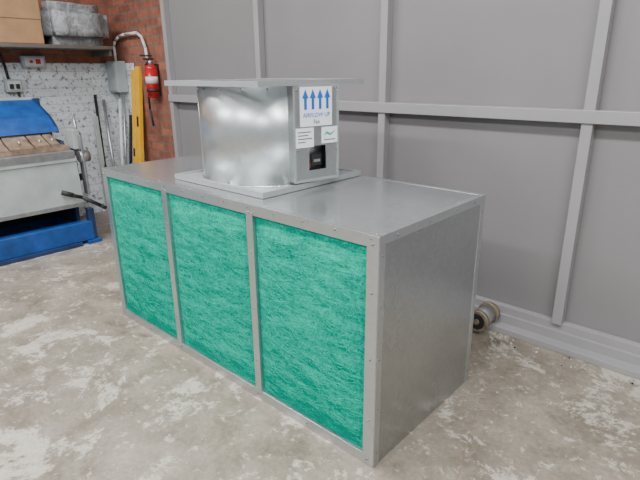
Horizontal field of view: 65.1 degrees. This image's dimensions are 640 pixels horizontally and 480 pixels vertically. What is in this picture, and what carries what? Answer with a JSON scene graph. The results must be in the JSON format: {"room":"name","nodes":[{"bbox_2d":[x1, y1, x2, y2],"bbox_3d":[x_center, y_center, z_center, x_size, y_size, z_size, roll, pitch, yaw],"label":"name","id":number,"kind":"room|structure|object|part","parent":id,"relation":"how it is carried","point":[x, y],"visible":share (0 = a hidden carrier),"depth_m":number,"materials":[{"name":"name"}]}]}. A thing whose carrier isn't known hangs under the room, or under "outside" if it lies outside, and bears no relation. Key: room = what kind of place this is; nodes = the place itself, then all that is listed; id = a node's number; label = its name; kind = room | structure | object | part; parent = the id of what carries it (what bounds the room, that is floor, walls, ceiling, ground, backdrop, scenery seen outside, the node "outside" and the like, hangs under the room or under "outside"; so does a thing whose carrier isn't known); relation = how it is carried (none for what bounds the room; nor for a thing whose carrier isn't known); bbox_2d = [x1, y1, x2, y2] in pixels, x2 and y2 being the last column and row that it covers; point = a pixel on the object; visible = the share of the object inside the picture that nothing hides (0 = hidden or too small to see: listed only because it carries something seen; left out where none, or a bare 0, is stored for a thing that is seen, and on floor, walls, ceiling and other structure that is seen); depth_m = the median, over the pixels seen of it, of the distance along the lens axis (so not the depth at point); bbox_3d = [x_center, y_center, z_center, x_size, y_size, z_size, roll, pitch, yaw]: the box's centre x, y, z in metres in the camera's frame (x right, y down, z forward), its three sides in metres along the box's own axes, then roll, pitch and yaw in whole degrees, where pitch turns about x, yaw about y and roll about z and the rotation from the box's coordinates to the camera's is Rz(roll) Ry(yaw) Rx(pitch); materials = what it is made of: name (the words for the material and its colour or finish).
{"room":"workshop","nodes":[
{"label":"workshop","id":0,"kind":"room"},
{"bbox_2d":[0,0,128,215],"bbox_3d":[-4.001,-1.426,3.264,0.200,3.500,5.800,16,24,40],"label":"wall","id":1,"kind":"structure","parent":0,"point":[68,84],"depth_m":4.95,"materials":[{"name":"white paint"}]},
{"bbox_2d":[0,52,23,96],"bbox_3d":[-2.753,-1.362,4.507,0.075,0.668,0.152,16,24,40],"label":"socket","id":2,"kind":"object","parent":1,"relation":"attached to","point":[10,85],"visible":0.83,"depth_m":4.47,"materials":[{"name":"white plastic"}]},
{"bbox_2d":[19,56,45,78],"bbox_3d":[-2.612,-1.579,4.592,0.085,0.200,0.200,16,24,40],"label":"switch","id":3,"kind":"object","parent":1,"relation":"attached to","point":[26,62],"visible":1,"depth_m":4.56,"materials":[{"name":"white plastic"}]},
{"bbox_2d":[0,43,112,56],"bbox_3d":[-3.241,-1.323,3.712,0.390,0.285,3.400,16,24,40],"label":"wall shelf","id":4,"kind":"object","parent":1,"relation":"attached to","point":[97,51],"visible":1,"depth_m":4.48,"materials":[{"name":"grey metal"}]},
{"bbox_2d":[0,0,44,43],"bbox_3d":[-2.766,-1.800,4.077,0.346,0.377,0.824,16,24,40],"label":"cardboard box","id":5,"kind":"object","parent":4,"relation":"on","point":[20,20],"visible":0.82,"depth_m":4.15,"materials":[{"name":"brown cardboard"}]},
{"bbox_2d":[40,1,108,45],"bbox_3d":[-2.275,-1.975,4.604,0.345,0.361,0.625,16,24,40],"label":"wrapped bundle","id":6,"kind":"object","parent":4,"relation":"on","point":[63,23],"visible":0.88,"depth_m":4.49,"materials":[{"name":"grey plastic"}]},
{"bbox_2d":[106,31,147,91],"bbox_3d":[-1.874,-1.722,4.883,0.703,0.553,0.125,16,24,40],"label":"enclosure","id":7,"kind":"object","parent":1,"relation":"attached to","point":[116,70],"visible":0.97,"depth_m":5.02,"materials":[{"name":"metal"}]},
{"bbox_2d":[107,0,174,161],"bbox_3d":[-1.656,-1.972,4.823,1.040,3.500,0.200,16,24,40],"label":"brick","id":8,"kind":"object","parent":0,"point":[143,17],"depth_m":4.85,"materials":[{"name":"red brick"}]},
{"bbox_2d":[140,55,161,125],"bbox_3d":[-1.556,-1.384,4.677,0.151,0.638,0.129,-4,19,-9],"label":"fire extinguisher","id":9,"kind":"object","parent":8,"relation":"attached to","point":[152,74],"visible":1,"depth_m":4.62,"materials":[{"name":"metal"}]},
{"bbox_2d":[0,211,639,479],"bbox_3d":[-0.794,1.150,1.130,8.800,0.101,5.900,16,24,40],"label":"floor","id":10,"kind":"structure","parent":0,"point":[88,391],"depth_m":2.16,"materials":[{"name":"concrete"}]},
{"bbox_2d":[0,97,106,266],"bbox_3d":[-2.982,-0.376,3.702,0.936,1.210,2.380,16,24,40],"label":"machine","id":11,"kind":"object","parent":10,"relation":"on","point":[41,195],"visible":1,"depth_m":4.09,"materials":[{"name":"blue paint"}]},
{"bbox_2d":[92,94,132,213],"bbox_3d":[-2.122,-0.882,5.205,0.261,1.206,0.370,16,24,40],"label":"metal rods","id":12,"kind":"object","parent":10,"relation":"on","point":[96,119],"visible":0.62,"depth_m":5.14,"materials":[{"name":"metal"}]},
{"bbox_2d":[131,66,143,162],"bbox_3d":[-1.839,-0.982,5.078,0.150,1.462,0.192,16,24,40],"label":"spirit level","id":13,"kind":"object","parent":10,"relation":"on","point":[136,75],"visible":0.63,"depth_m":4.99,"materials":[{"name":"yellow paint"}]},
{"bbox_2d":[102,154,485,467],"bbox_3d":[-0.259,0.133,2.575,1.895,0.903,0.763,16,24,40],"label":"housing","id":14,"kind":"object","parent":10,"relation":"on","point":[346,307],"visible":1,"depth_m":2.02,"materials":[{"name":"galvanised steel"},{"name":"green fibrous filter fabric"}]},
{"bbox_3d":[-0.965,0.093,2.717,0.569,0.813,0.025,16,24,40],"label":"panel","id":15,"kind":"part","parent":14,"relation":"part of","materials":[{"name":"green fabric"}]},
{"bbox_3d":[-0.508,0.221,2.321,0.592,0.813,0.026,16,24,40],"label":"panel","id":16,"kind":"part","parent":14,"relation":"part of","materials":[{"name":"green fabric"}]},
{"bbox_2d":[164,78,362,198],"bbox_3d":[-0.243,-0.528,2.404,0.693,0.460,0.656,16,24,40],"label":"fan","id":17,"kind":"object","parent":14,"relation":"on","point":[264,138],"visible":1,"depth_m":2.16,"materials":[{"name":"silver metal"}]},
{"bbox_3d":[-0.052,0.348,1.926,0.565,0.813,0.025,16,24,40],"label":"panel","id":18,"kind":"part","parent":14,"relation":"part of","materials":[{"name":"green fabric"}]},
{"bbox_2d":[473,301,499,331],"bbox_3d":[0.935,0.421,2.833,0.120,0.120,0.240,16,24,40],"label":"spool","id":19,"kind":"object","parent":10,"relation":"on","point":[488,312],"visible":0.81,"depth_m":2.77},
{"bbox_2d":[168,0,639,342],"bbox_3d":[1.463,-1.070,2.025,7.530,3.500,0.060,16,24,40],"label":"wall","id":20,"kind":"structure","parent":0,"point":[511,53],"depth_m":2.69,"materials":[{"name":"grey paint"}]},
{"bbox_2d":[159,0,639,354],"bbox_3d":[1.421,-1.084,1.972,7.530,3.440,0.065,16,24,40],"label":"wall frame","id":21,"kind":"structure","parent":20,"relation":"attached to","point":[590,115],"depth_m":2.60,"materials":[{"name":"grey metal"}]},
{"bbox_2d":[474,305,639,379],"bbox_3d":[1.418,0.578,2.480,7.500,0.085,0.082,16,24,40],"label":"door track","id":22,"kind":"object","parent":20,"relation":"attached to","point":[620,361],"depth_m":2.59,"materials":[{"name":"grey metal"}]}
]}

